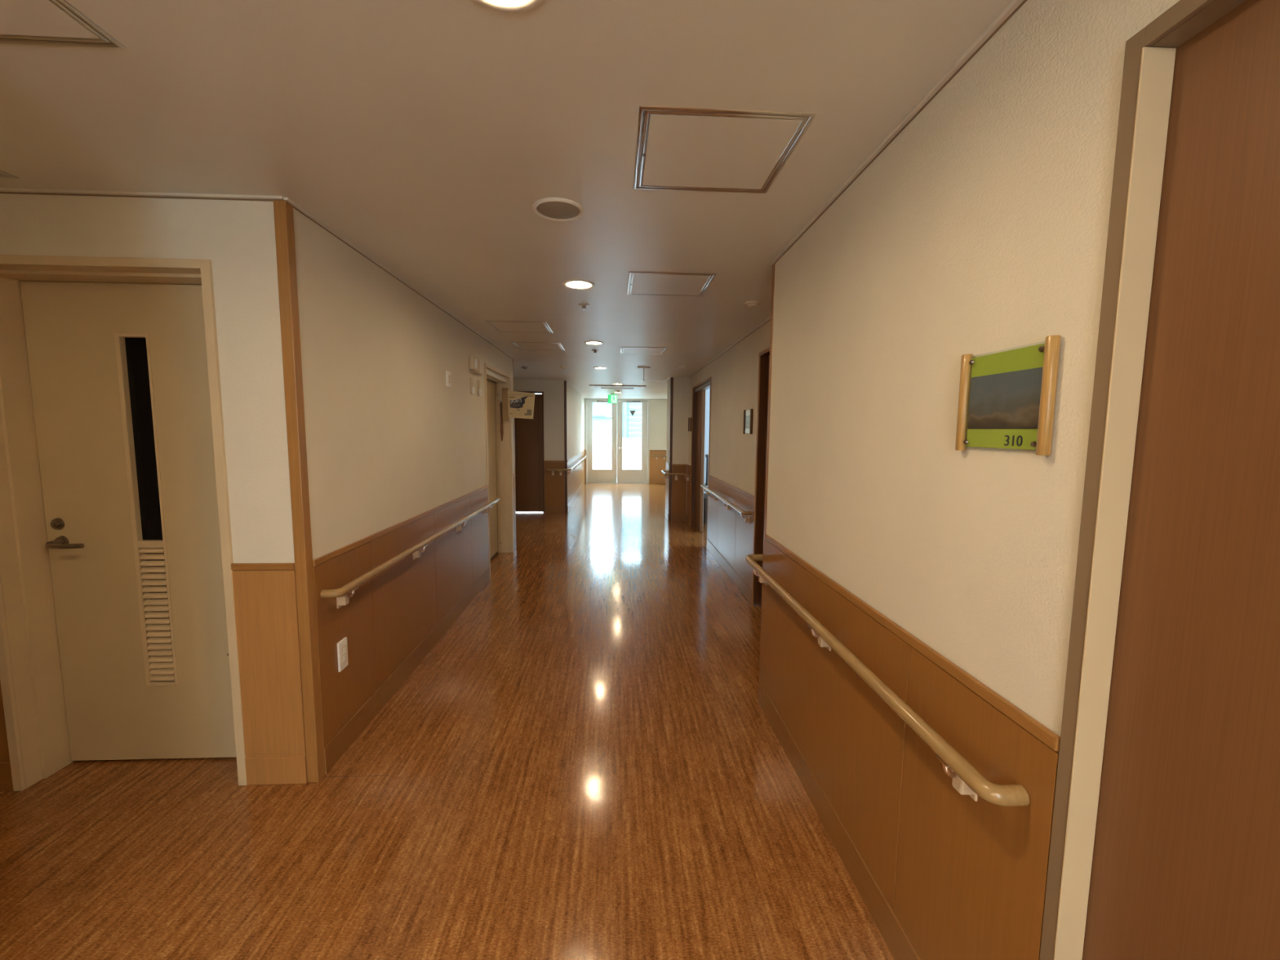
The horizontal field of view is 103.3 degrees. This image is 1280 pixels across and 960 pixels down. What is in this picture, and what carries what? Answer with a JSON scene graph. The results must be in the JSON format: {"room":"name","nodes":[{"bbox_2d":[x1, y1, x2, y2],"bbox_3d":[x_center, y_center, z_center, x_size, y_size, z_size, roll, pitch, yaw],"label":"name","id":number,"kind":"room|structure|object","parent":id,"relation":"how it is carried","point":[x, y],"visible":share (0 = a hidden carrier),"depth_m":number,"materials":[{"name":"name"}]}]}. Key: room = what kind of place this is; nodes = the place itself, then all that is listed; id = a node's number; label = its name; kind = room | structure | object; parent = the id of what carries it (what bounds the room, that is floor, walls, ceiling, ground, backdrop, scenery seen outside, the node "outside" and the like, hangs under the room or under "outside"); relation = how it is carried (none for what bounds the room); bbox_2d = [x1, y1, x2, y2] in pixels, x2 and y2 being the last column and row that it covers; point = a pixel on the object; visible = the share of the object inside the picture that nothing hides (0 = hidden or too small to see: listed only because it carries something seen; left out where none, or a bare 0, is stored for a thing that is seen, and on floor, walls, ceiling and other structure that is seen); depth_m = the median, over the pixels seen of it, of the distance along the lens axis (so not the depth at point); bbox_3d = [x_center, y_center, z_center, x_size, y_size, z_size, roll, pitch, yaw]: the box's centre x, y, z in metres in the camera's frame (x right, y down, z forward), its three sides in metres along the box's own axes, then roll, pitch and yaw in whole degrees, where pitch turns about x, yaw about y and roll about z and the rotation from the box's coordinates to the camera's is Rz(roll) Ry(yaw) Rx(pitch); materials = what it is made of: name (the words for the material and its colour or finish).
{"room":"hospital interior","nodes":[
{"label":"hospital interior","id":0,"kind":"room"},
{"bbox_2d":[0,193,332,777],"bbox_3d":[-2.734,0.091,2.070,2.738,2.370,0.214,0,6,-3],"label":"wall","id":1,"kind":"structure","parent":0,"point":[237,237],"depth_m":2.01,"materials":[{"name":"paint"}]},
{"bbox_2d":[0,759,13,791],"bbox_3d":[-3.241,1.210,2.055,1.332,0.137,0.012,0,6,-3],"label":"baseboard","id":2,"kind":"structure","parent":1,"relation":"attached to","point":[6,778],"depth_m":2.08,"materials":[{"name":"brown wood"}]},
{"bbox_2d":[0,254,247,791],"bbox_3d":[-2.113,0.211,2.111,0.927,2.133,0.214,0,6,-3],"label":"door","id":3,"kind":"structure","parent":1,"relation":"in","point":[118,641],"depth_m":2.14,"materials":[{"name":"beige wood"}]},
{"bbox_2d":[0,187,284,201],"bbox_3d":[-2.720,-1.071,1.855,2.738,0.016,0.015,0,6,-3],"label":"crown molding","id":4,"kind":"structure","parent":1,"relation":"attached to","point":[2,190],"depth_m":1.89,"materials":[{"name":"beige metal"}]},
{"bbox_2d":[244,751,307,785],"bbox_3d":[-1.535,1.216,2.137,0.247,0.137,0.012,0,6,-3],"label":"baseboard","id":5,"kind":"structure","parent":1,"relation":"attached to","point":[261,768],"depth_m":2.13,"materials":[{"name":"brown wood"}]},
{"bbox_2d":[273,200,324,782],"bbox_3d":[-1.380,0.109,2.060,0.046,2.358,0.048,0,6,-3],"label":"trim","id":6,"kind":"structure","parent":1,"relation":"attached to","point":[282,210],"depth_m":2.04,"materials":[{"name":"brown wood"}]},
{"bbox_2d":[337,636,348,671],"bbox_3d":[-1.362,0.800,2.325,0.014,0.136,0.072,0,6,-3],"label":"wall outlet","id":7,"kind":"object","parent":1,"relation":"attached to","point":[342,646],"visible":1,"depth_m":2.31,"materials":[{"name":"white plastic"}]},
{"bbox_2d":[0,483,893,959],"bbox_3d":[-0.085,0.994,5.853,8.400,0.120,17.450,0,6,-3],"label":"floor","id":8,"kind":"structure","parent":0,"point":[588,762],"depth_m":1.96,"materials":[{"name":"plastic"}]},
{"bbox_2d":[702,493,707,524],"bbox_3d":[1.766,0.474,8.521,1.470,0.425,0.600,0,6,-3],"label":"wall panel","id":9,"kind":"object","parent":8,"relation":"on","point":[705,496],"visible":0.18,"depth_m":8.22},
{"bbox_2d":[312,223,584,745],"bbox_3d":[-2.824,-0.505,8.153,3.139,2.370,12.323,0,6,-3],"label":"wall","id":10,"kind":"structure","parent":0,"point":[406,455],"depth_m":2.85,"materials":[{"name":"paint"}]},
{"bbox_2d":[284,196,514,359],"bbox_3d":[-1.448,-1.278,4.075,0.015,0.016,4.330,0,6,-3],"label":"crown molding","id":11,"kind":"structure","parent":10,"relation":"attached to","point":[296,206],"depth_m":2.60,"materials":[{"name":"beige metal"}]},
{"bbox_2d":[323,567,489,774],"bbox_3d":[-1.435,1.072,3.624,0.012,0.137,2.879,0,6,-3],"label":"baseboard","id":12,"kind":"structure","parent":10,"relation":"attached to","point":[342,740],"depth_m":2.83,"materials":[{"name":"brown wood"}]},
{"bbox_2d":[320,497,499,608],"bbox_3d":[-1.390,0.386,3.651,0.084,0.123,3.002,0,6,-3],"label":"handrail","id":13,"kind":"object","parent":10,"relation":"attached to","point":[342,598],"visible":1,"depth_m":2.67,"materials":[{"name":"brown wood"}]},
{"bbox_2d":[445,370,451,387],"bbox_3d":[-1.437,-0.757,3.805,0.015,0.118,0.080,0,6,-3],"label":"wall sensor","id":14,"kind":"object","parent":10,"relation":"attached to","point":[447,373],"visible":1,"depth_m":3.79,"materials":[{"name":"white plastic"}]},
{"bbox_2d":[470,377,475,394],"bbox_3d":[-1.458,-0.819,4.417,0.030,0.145,0.050,0,6,-3],"label":"wall holder","id":15,"kind":"object","parent":10,"relation":"attached to","point":[472,388],"visible":1,"depth_m":4.40,"materials":[{"name":"beige plastic"}]},
{"bbox_2d":[471,386,475,394],"bbox_3d":[-1.452,-0.781,4.421,0.016,0.060,0.040,0,6,-3],"label":"cup","id":16,"kind":"object","parent":15,"relation":"on","point":[473,388],"depth_m":4.40,"materials":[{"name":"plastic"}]},
{"bbox_2d":[469,355,482,374],"bbox_3d":[-1.450,-1.013,4.479,0.050,0.140,0.260,0,6,-3],"label":"wall box","id":17,"kind":"object","parent":10,"relation":"attached to","point":[474,362],"visible":1,"depth_m":4.40,"materials":[{"name":"beige plastic"}]},
{"bbox_2d":[469,370,482,374],"bbox_3d":[-1.451,-0.949,4.485,0.050,0.010,0.260,0,6,-3],"label":"shelf","id":18,"kind":"object","parent":17,"relation":"attached to","point":[477,372],"depth_m":4.48,"materials":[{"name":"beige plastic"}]},
{"bbox_2d":[476,379,481,395],"bbox_3d":[-1.469,-0.840,4.636,0.030,0.145,0.050,0,6,-3],"label":"wall holder","id":19,"kind":"object","parent":10,"relation":"attached to","point":[479,390],"visible":1,"depth_m":4.62,"materials":[{"name":"beige plastic"}]},
{"bbox_2d":[484,362,513,579],"bbox_3d":[-1.624,-0.122,5.546,0.212,2.135,1.193,0,6,-3],"label":"door","id":20,"kind":"structure","parent":10,"relation":"in","point":[499,452],"depth_m":6.05,"materials":[{"name":"beige wood"}]},
{"bbox_2d":[499,400,503,440],"bbox_3d":[-1.648,-0.704,6.034,0.036,0.478,0.014,0,6,-3],"label":"strip","id":21,"kind":"object","parent":20,"relation":"hanging from","point":[500,403],"visible":1,"depth_m":6.03,"materials":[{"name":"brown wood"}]},
{"bbox_2d":[512,359,515,507],"bbox_3d":[-1.583,-0.309,6.315,0.042,2.358,0.042,0,6,-3],"label":"trim","id":22,"kind":"structure","parent":10,"relation":"attached to","point":[513,359],"depth_m":6.28,"materials":[{"name":"brown wood"}]},
{"bbox_2d":[513,538,516,551],"bbox_3d":[-1.564,0.806,6.322,0.012,0.137,0.160,0,6,-3],"label":"baseboard","id":23,"kind":"structure","parent":10,"relation":"attached to","point":[514,540],"depth_m":6.30,"materials":[{"name":"brown wood"}]},
{"bbox_2d":[502,387,534,421],"bbox_3d":[-1.434,-0.894,6.003,0.378,0.385,0.058,0,6,-3],"label":"sign","id":24,"kind":"object","parent":10,"relation":"attached to","point":[515,404],"visible":1,"depth_m":5.98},
{"bbox_2d":[546,454,586,475],"bbox_3d":[-1.564,-0.384,11.494,0.456,0.123,5.061,0,6,-3],"label":"handrail","id":25,"kind":"object","parent":10,"relation":"attached to","point":[574,467],"visible":1,"depth_m":9.02,"materials":[{"name":"brown wood"}]},
{"bbox_2d":[566,380,584,398],"bbox_3d":[-1.414,-2.002,11.475,0.015,0.016,5.140,0,6,-3],"label":"crown molding","id":26,"kind":"structure","parent":10,"relation":"attached to","point":[566,380],"depth_m":10.47,"materials":[{"name":"beige metal"}]},
{"bbox_2d":[567,480,585,512],"bbox_3d":[-1.435,0.279,11.719,0.012,0.137,5.099,0,6,-3],"label":"baseboard","id":27,"kind":"structure","parent":10,"relation":"attached to","point":[570,504],"depth_m":10.82,"materials":[{"name":"brown wood"}]},
{"bbox_2d":[0,0,1013,399],"bbox_3d":[-0.065,-1.485,5.620,8.400,0.120,17.470,0,6,-3],"label":"ceiling","id":28,"kind":"structure","parent":0,"point":[427,135],"depth_m":1.45,"materials":[{"name":"paint"}]},
{"bbox_2d":[0,169,19,178],"bbox_3d":[-2.426,-1.044,1.547,0.490,0.008,0.470,0,6,-3],"label":"access hatch","id":29,"kind":"object","parent":28,"relation":"attached to","point":[2,174],"visible":1,"depth_m":1.77,"materials":[{"name":"metal"}]},
{"bbox_2d":[0,0,126,48],"bbox_3d":[-1.421,-0.975,0.928,0.490,0.008,0.470,0,6,-3],"label":"access hatch","id":30,"kind":"object","parent":28,"relation":"attached to","point":[58,23],"visible":1,"depth_m":1.11,"materials":[{"name":"metal"}]},
{"bbox_2d":[473,0,542,13],"bbox_3d":[-0.268,-1.004,0.960,0.193,0.083,0.193,0,6,-3],"label":"recessed light","id":31,"kind":"object","parent":28,"relation":"in","point":[501,6],"visible":1,"depth_m":1.04,"materials":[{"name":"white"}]},
{"bbox_2d":[485,320,553,333],"bbox_3d":[-1.017,-1.304,4.325,0.490,0.008,0.470,0,6,-3],"label":"access hatch","id":32,"kind":"object","parent":28,"relation":"attached to","point":[500,326],"visible":1,"depth_m":4.30,"materials":[{"name":"metal"}]},
{"bbox_2d":[511,342,564,350],"bbox_3d":[-1.060,-1.401,5.309,0.490,0.008,0.470,0,6,-3],"label":"access hatch","id":33,"kind":"object","parent":28,"relation":"attached to","point":[521,345],"visible":1,"depth_m":5.27,"materials":[{"name":"metal"}]},
{"bbox_2d":[533,197,583,221],"bbox_3d":[-0.323,-1.068,2.007,0.200,0.012,0.200,0,6,-3],"label":"ceiling speaker","id":34,"kind":"object","parent":28,"relation":"attached to","point":[555,209],"visible":1,"depth_m":1.99},
{"bbox_2d":[536,201,580,218],"bbox_3d":[-0.323,-1.069,2.007,0.172,0.011,0.172,0,6,-3],"label":"grille","id":35,"kind":"object","parent":34,"relation":"attached to","point":[546,210],"depth_m":2.00,"materials":[{"name":"beige metal"}]},
{"bbox_2d":[562,279,595,289],"bbox_3d":[-0.367,-1.208,3.037,0.193,0.083,0.193,0,6,-3],"label":"recessed light","id":36,"kind":"object","parent":28,"relation":"in","point":[578,284],"visible":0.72,"depth_m":3.07,"materials":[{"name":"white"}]},
{"bbox_2d":[577,302,589,309],"bbox_3d":[-0.391,-1.210,3.537,0.080,0.030,0.080,0,6,-3],"label":"sprinkler","id":37,"kind":"object","parent":28,"relation":"attached to","point":[584,305],"visible":1,"depth_m":3.52,"materials":[{"name":"metal"}]},
{"bbox_2d":[584,341,603,345],"bbox_3d":[-0.461,-1.408,5.071,0.193,0.083,0.193,0,6,-3],"label":"recessed light","id":38,"kind":"object","parent":28,"relation":"in","point":[594,343],"visible":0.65,"depth_m":5.11,"materials":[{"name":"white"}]},
{"bbox_2d":[593,366,607,368],"bbox_3d":[-0.557,-1.609,7.108,0.193,0.083,0.193,0,6,-3],"label":"recessed light","id":39,"kind":"object","parent":28,"relation":"in","point":[597,367],"visible":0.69,"depth_m":7.15,"materials":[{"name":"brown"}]},
{"bbox_2d":[608,393,617,403],"bbox_3d":[-0.659,-1.955,12.165,0.220,0.230,0.039,0,6,-3],"label":"exit sign","id":40,"kind":"object","parent":28,"relation":"hanging from","point":[612,398],"visible":1,"depth_m":12.15,"materials":[{"name":"green plastic"}]},
{"bbox_2d":[589,384,645,389],"bbox_3d":[-0.455,-1.865,10.207,1.100,0.027,0.740,0,6,-3],"label":"air conditioner","id":41,"kind":"object","parent":28,"relation":"attached to","point":[592,386],"visible":1,"depth_m":10.05,"materials":[{"name":"white plastic"}]},
{"bbox_2d":[600,386,633,389],"bbox_3d":[-0.457,-1.859,10.257,0.660,0.004,0.400,0,6,-3],"label":"grille","id":42,"kind":"object","parent":41,"relation":"attached to","point":[608,388],"depth_m":10.23,"materials":[{"name":"white metal"}]},
{"bbox_2d":[620,346,666,354],"bbox_3d":[0.030,-1.416,5.556,0.490,0.008,0.470,0,6,-3],"label":"access hatch","id":43,"kind":"object","parent":28,"relation":"attached to","point":[624,350],"visible":1,"depth_m":5.53,"materials":[{"name":"metal"}]},
{"bbox_2d":[637,366,650,380],"bbox_3d":[0.054,-1.467,7.001,0.170,0.186,0.080,0,6,-3],"label":"pull cord","id":44,"kind":"object","parent":28,"relation":"hanging from","point":[638,367],"visible":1,"depth_m":6.96,"materials":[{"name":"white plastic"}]},
{"bbox_2d":[640,379,667,382],"bbox_3d":[0.273,-1.753,9.015,0.490,0.008,0.470,0,6,-3],"label":"access hatch","id":45,"kind":"object","parent":28,"relation":"attached to","point":[642,380],"visible":0.81,"depth_m":9.03,"materials":[{"name":"metal"}]},
{"bbox_2d":[626,271,716,296],"bbox_3d":[0.170,-1.168,3.037,0.490,0.008,0.470,0,6,-3],"label":"access hatch","id":46,"kind":"object","parent":28,"relation":"attached to","point":[643,283],"visible":1,"depth_m":3.00,"materials":[{"name":"metal"}]},
{"bbox_2d":[633,106,817,193],"bbox_3d":[0.232,-1.028,1.610,0.490,0.008,0.470,0,6,-3],"label":"access hatch","id":47,"kind":"object","parent":28,"relation":"attached to","point":[677,148],"visible":1,"depth_m":1.56,"materials":[{"name":"metal"}]},
{"bbox_2d":[744,300,760,307],"bbox_3d":[0.765,-1.189,3.441,0.104,0.034,0.104,0,6,-3],"label":"smoke detector","id":48,"kind":"object","parent":28,"relation":"attached to","point":[752,304],"visible":1,"depth_m":3.41,"materials":[{"name":"beige plastic"}]},
{"bbox_2d":[513,379,567,506],"bbox_3d":[-2.874,-0.594,9.052,3.125,2.370,0.214,0,6,-3],"label":"wall","id":49,"kind":"structure","parent":0,"point":[553,389],"depth_m":9.00,"materials":[{"name":"paint"}]},
{"bbox_2d":[514,391,544,513],"bbox_3d":[-2.051,-0.488,9.100,0.675,2.165,0.198,0,6,-3],"label":"door","id":50,"kind":"structure","parent":49,"relation":"in","point":[528,433],"depth_m":9.08,"materials":[{"name":"brown wood"}]},
{"bbox_2d":[544,506,564,513],"bbox_3d":[-1.537,0.532,9.127,0.357,0.137,0.012,0,6,-3],"label":"baseboard","id":51,"kind":"structure","parent":49,"relation":"attached to","point":[548,509],"depth_m":9.12,"materials":[{"name":"brown wood"}]},
{"bbox_2d":[564,380,567,513],"bbox_3d":[-1.328,-0.575,9.052,0.044,2.358,0.044,0,6,-3],"label":"trim","id":52,"kind":"structure","parent":49,"relation":"attached to","point":[565,381],"depth_m":9.04,"materials":[{"name":"brown wood"}]},
{"bbox_2d":[584,399,666,479],"bbox_3d":[-0.212,-1.087,14.312,2.695,2.370,0.214,0,6,-3],"label":"wall","id":53,"kind":"structure","parent":0,"point":[658,408],"depth_m":14.24,"materials":[{"name":"paint"}]},
{"bbox_2d":[585,399,649,484],"bbox_3d":[-0.636,-1.082,14.286,1.775,2.358,0.225,0,6,-3],"label":"door","id":54,"kind":"structure","parent":53,"relation":"in","point":[616,474],"depth_m":14.26,"materials":[{"name":"paint"}]},
{"bbox_2d":[584,398,666,399],"bbox_3d":[-0.295,-2.249,14.092,2.490,0.016,0.015,0,6,-3],"label":"crown molding","id":55,"kind":"structure","parent":53,"relation":"attached to","point":[584,398],"depth_m":14.06,"materials":[{"name":"beige metal"}]},
{"bbox_2d":[648,479,665,484],"bbox_3d":[0.592,0.037,14.360,0.655,0.137,0.012,0,6,-3],"label":"baseboard","id":56,"kind":"structure","parent":53,"relation":"attached to","point":[651,481],"depth_m":14.35,"materials":[{"name":"brown wood"}]},
{"bbox_2d":[650,455,666,459],"bbox_3d":[0.598,-0.635,14.251,0.598,0.123,0.084,0,6,-3],"label":"handrail","id":57,"kind":"object","parent":53,"relation":"attached to","point":[651,455],"visible":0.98,"depth_m":14.21,"materials":[{"name":"brown wood"}]},
{"bbox_2d":[665,376,688,520],"bbox_3d":[2.047,-0.779,11.357,3.424,2.370,5.964,0,6,-3],"label":"wall pillar","id":58,"kind":"structure","parent":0,"point":[681,384],"depth_m":8.34,"materials":[{"name":"paint"}]},
{"bbox_2d":[665,508,668,520],"bbox_3d":[0.462,0.587,8.732,0.012,0.137,0.519,0,6,-3],"label":"baseboard","id":59,"kind":"structure","parent":58,"relation":"attached to","point":[666,511],"depth_m":8.68,"materials":[{"name":"brown wood"}]},
{"bbox_2d":[668,377,673,520],"bbox_3d":[0.509,-0.490,8.344,0.044,2.358,0.044,0,6,-3],"label":"trim","id":60,"kind":"structure","parent":58,"relation":"attached to","point":[671,378],"depth_m":8.32,"materials":[{"name":"brown wood"}]},
{"bbox_2d":[661,470,689,481],"bbox_3d":[0.511,-0.067,8.440,0.308,0.123,0.960,-2,6,-25],"label":"handrail","id":61,"kind":"object","parent":58,"relation":"attached to","point":[676,474],"visible":1,"depth_m":8.28,"materials":[{"name":"brown wood"}]},
{"bbox_2d":[671,513,686,520],"bbox_3d":[0.646,0.618,8.434,0.244,0.137,0.012,0,6,-3],"label":"baseboard","id":62,"kind":"structure","parent":58,"relation":"attached to","point":[675,517],"depth_m":8.43,"materials":[{"name":"brown wood"}]},
{"bbox_2d":[703,388,710,493],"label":"window","id":63,"kind":"structure","parent":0,"point":[708,391],"depth_m":8.67,"materials":[{"name":"clear glass"}]},
{"bbox_2d":[704,453,708,486],"bbox_3d":[1.149,-0.167,8.699,0.060,0.555,0.071,0,6,-3],"label":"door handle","id":64,"kind":"object","parent":63,"relation":"attached to","point":[706,455],"visible":0.96,"depth_m":8.67,"materials":[{"name":"black paint"}]},
{"bbox_2d":[686,320,770,589],"bbox_3d":[1.018,-0.219,5.555,0.214,2.370,5.610,0,6,-3],"label":"wall","id":65,"kind":"structure","parent":0,"point":[734,375],"depth_m":5.11,"materials":[{"name":"paint"}]},
{"bbox_2d":[686,513,689,524],"bbox_3d":[0.786,0.638,8.236,0.012,0.137,0.395,0,6,-3],"label":"baseboard","id":66,"kind":"structure","parent":65,"relation":"attached to","point":[687,515],"depth_m":8.26,"materials":[{"name":"brown wood"}]},
{"bbox_2d":[688,417,691,431],"bbox_3d":[0.794,-0.883,8.059,0.022,0.218,0.250,0,6,-3],"label":"plate","id":67,"kind":"object","parent":65,"relation":"attached to","point":[689,419],"visible":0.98,"depth_m":8.05,"materials":[{"name":"brown wood"}]},
{"bbox_2d":[689,376,711,538],"bbox_3d":[0.936,-0.282,7.189,0.200,2.175,1.520,0,6,-3],"label":"door","id":68,"kind":"structure","parent":65,"relation":"in","point":[698,417],"depth_m":7.66,"materials":[{"name":"brown wood"}]},
{"bbox_2d":[700,484,751,524],"bbox_3d":[0.876,0.224,5.496,0.084,0.123,2.237,0,6,-3],"label":"handrail","id":69,"kind":"object","parent":65,"relation":"attached to","point":[708,491],"visible":1,"depth_m":5.09,"materials":[{"name":"brown wood"}]},
{"bbox_2d":[706,538,751,604],"bbox_3d":[0.919,0.911,5.460,0.012,0.137,2.140,0,6,-3],"label":"baseboard","id":70,"kind":"structure","parent":65,"relation":"attached to","point":[741,584],"depth_m":5.16,"materials":[{"name":"brown wood"}]},
{"bbox_2d":[688,316,770,377],"bbox_3d":[0.927,-1.392,5.440,0.015,0.016,5.600,0,6,-3],"label":"crown molding","id":71,"kind":"structure","parent":65,"relation":"attached to","point":[769,318],"depth_m":4.96,"materials":[{"name":"beige metal"}]},
{"bbox_2d":[742,408,752,434],"bbox_3d":[0.963,-0.520,4.522,0.022,0.218,0.250,0,6,-3],"label":"plate","id":72,"kind":"object","parent":65,"relation":"attached to","point":[748,415],"visible":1,"depth_m":4.52,"materials":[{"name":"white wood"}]},
{"bbox_2d":[745,415,750,428],"bbox_3d":[0.966,-0.518,4.522,0.001,0.116,0.200,0,6,-3],"label":"photo","id":73,"kind":"object","parent":72,"relation":"attached to","point":[747,417],"depth_m":4.54},
{"bbox_2d":[751,346,769,606],"bbox_3d":[1.102,0.073,3.724,0.200,2.147,1.164,0,6,-3],"label":"door","id":74,"kind":"structure","parent":65,"relation":"in","point":[764,356],"depth_m":4.26,"materials":[{"name":"brown wood"}]},
{"bbox_2d":[760,0,1179,959],"bbox_3d":[1.088,0.312,0.135,0.592,2.370,5.304,0,6,-3],"label":"wall","id":75,"kind":"structure","parent":0,"point":[981,228],"depth_m":1.24,"materials":[{"name":"paint"}]},
{"bbox_2d":[758,263,774,698],"bbox_3d":[0.700,0.061,2.729,0.043,2.358,0.038,0,6,-3],"label":"trim","id":76,"kind":"structure","parent":75,"relation":"attached to","point":[773,265],"depth_m":2.69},
{"bbox_2d":[758,679,923,959],"bbox_3d":[0.710,1.257,1.909,0.012,0.137,1.822,0,6,-3],"label":"baseboard","id":77,"kind":"structure","parent":75,"relation":"attached to","point":[896,938],"depth_m":1.75,"materials":[{"name":"brown wood"}]},
{"bbox_2d":[745,554,1029,806],"bbox_3d":[0.825,0.572,1.936,0.399,0.123,1.906,0,6,-3],"label":"handrail","id":78,"kind":"object","parent":75,"relation":"attached to","point":[966,780],"visible":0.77,"depth_m":1.21,"materials":[{"name":"brown wood"}]},
{"bbox_2d":[769,0,1026,265],"bbox_3d":[0.808,-0.861,0.004,0.015,0.016,5.300,0,6,-3],"label":"crown molding","id":79,"kind":"structure","parent":75,"relation":"attached to","point":[1015,5],"depth_m":1.33,"materials":[{"name":"beige metal"}]},
{"bbox_2d":[955,335,1061,455],"bbox_3d":[0.750,-0.166,1.052,0.022,0.218,0.250,0,6,-3],"label":"plate","id":80,"kind":"object","parent":75,"relation":"attached to","point":[1006,399],"visible":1,"depth_m":1.03,"materials":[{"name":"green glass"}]},
{"bbox_2d":[967,367,1043,429],"bbox_3d":[0.753,-0.164,1.052,0.001,0.116,0.200,0,6,-3],"label":"photo","id":81,"kind":"object","parent":80,"relation":"attached to","point":[998,397],"depth_m":1.05},
{"bbox_2d":[1039,0,1279,959],"bbox_3d":[0.885,0.418,0.328,0.202,2.118,1.167,0,6,-3],"label":"door","id":82,"kind":"structure","parent":75,"relation":"in","point":[1165,845],"depth_m":0.76,"materials":[{"name":"brown wood"}]},
{"label":"outside","id":83,"kind":"structure","parent":0,"visible":0},
{"bbox_3d":[-1.861,1.790,38.515,80.000,0.100,43.600,0,6,-3],"label":"ground","id":84,"kind":"structure","parent":83,"visible":0},
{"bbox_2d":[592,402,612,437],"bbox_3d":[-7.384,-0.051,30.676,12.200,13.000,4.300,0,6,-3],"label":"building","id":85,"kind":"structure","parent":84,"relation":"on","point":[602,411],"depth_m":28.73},
{"bbox_2d":[622,402,642,438],"bbox_3d":[3.456,1.064,24.312,8.750,12.200,4.200,0,6,-3],"label":"building","id":86,"kind":"structure","parent":84,"relation":"on","point":[632,424],"depth_m":21.83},
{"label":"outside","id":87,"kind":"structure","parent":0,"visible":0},
{"bbox_3d":[0.253,0.058,15.535,14.000,0.100,1.950,0,6,-3],"label":"deck","id":88,"kind":"object","parent":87,"visible":0},
{"bbox_2d":[592,437,641,470],"bbox_3d":[0.217,-0.709,16.338,14.000,1.270,0.260,0,6,-3],"label":"parapet","id":89,"kind":"object","parent":88,"relation":"on","point":[602,446],"depth_m":16.18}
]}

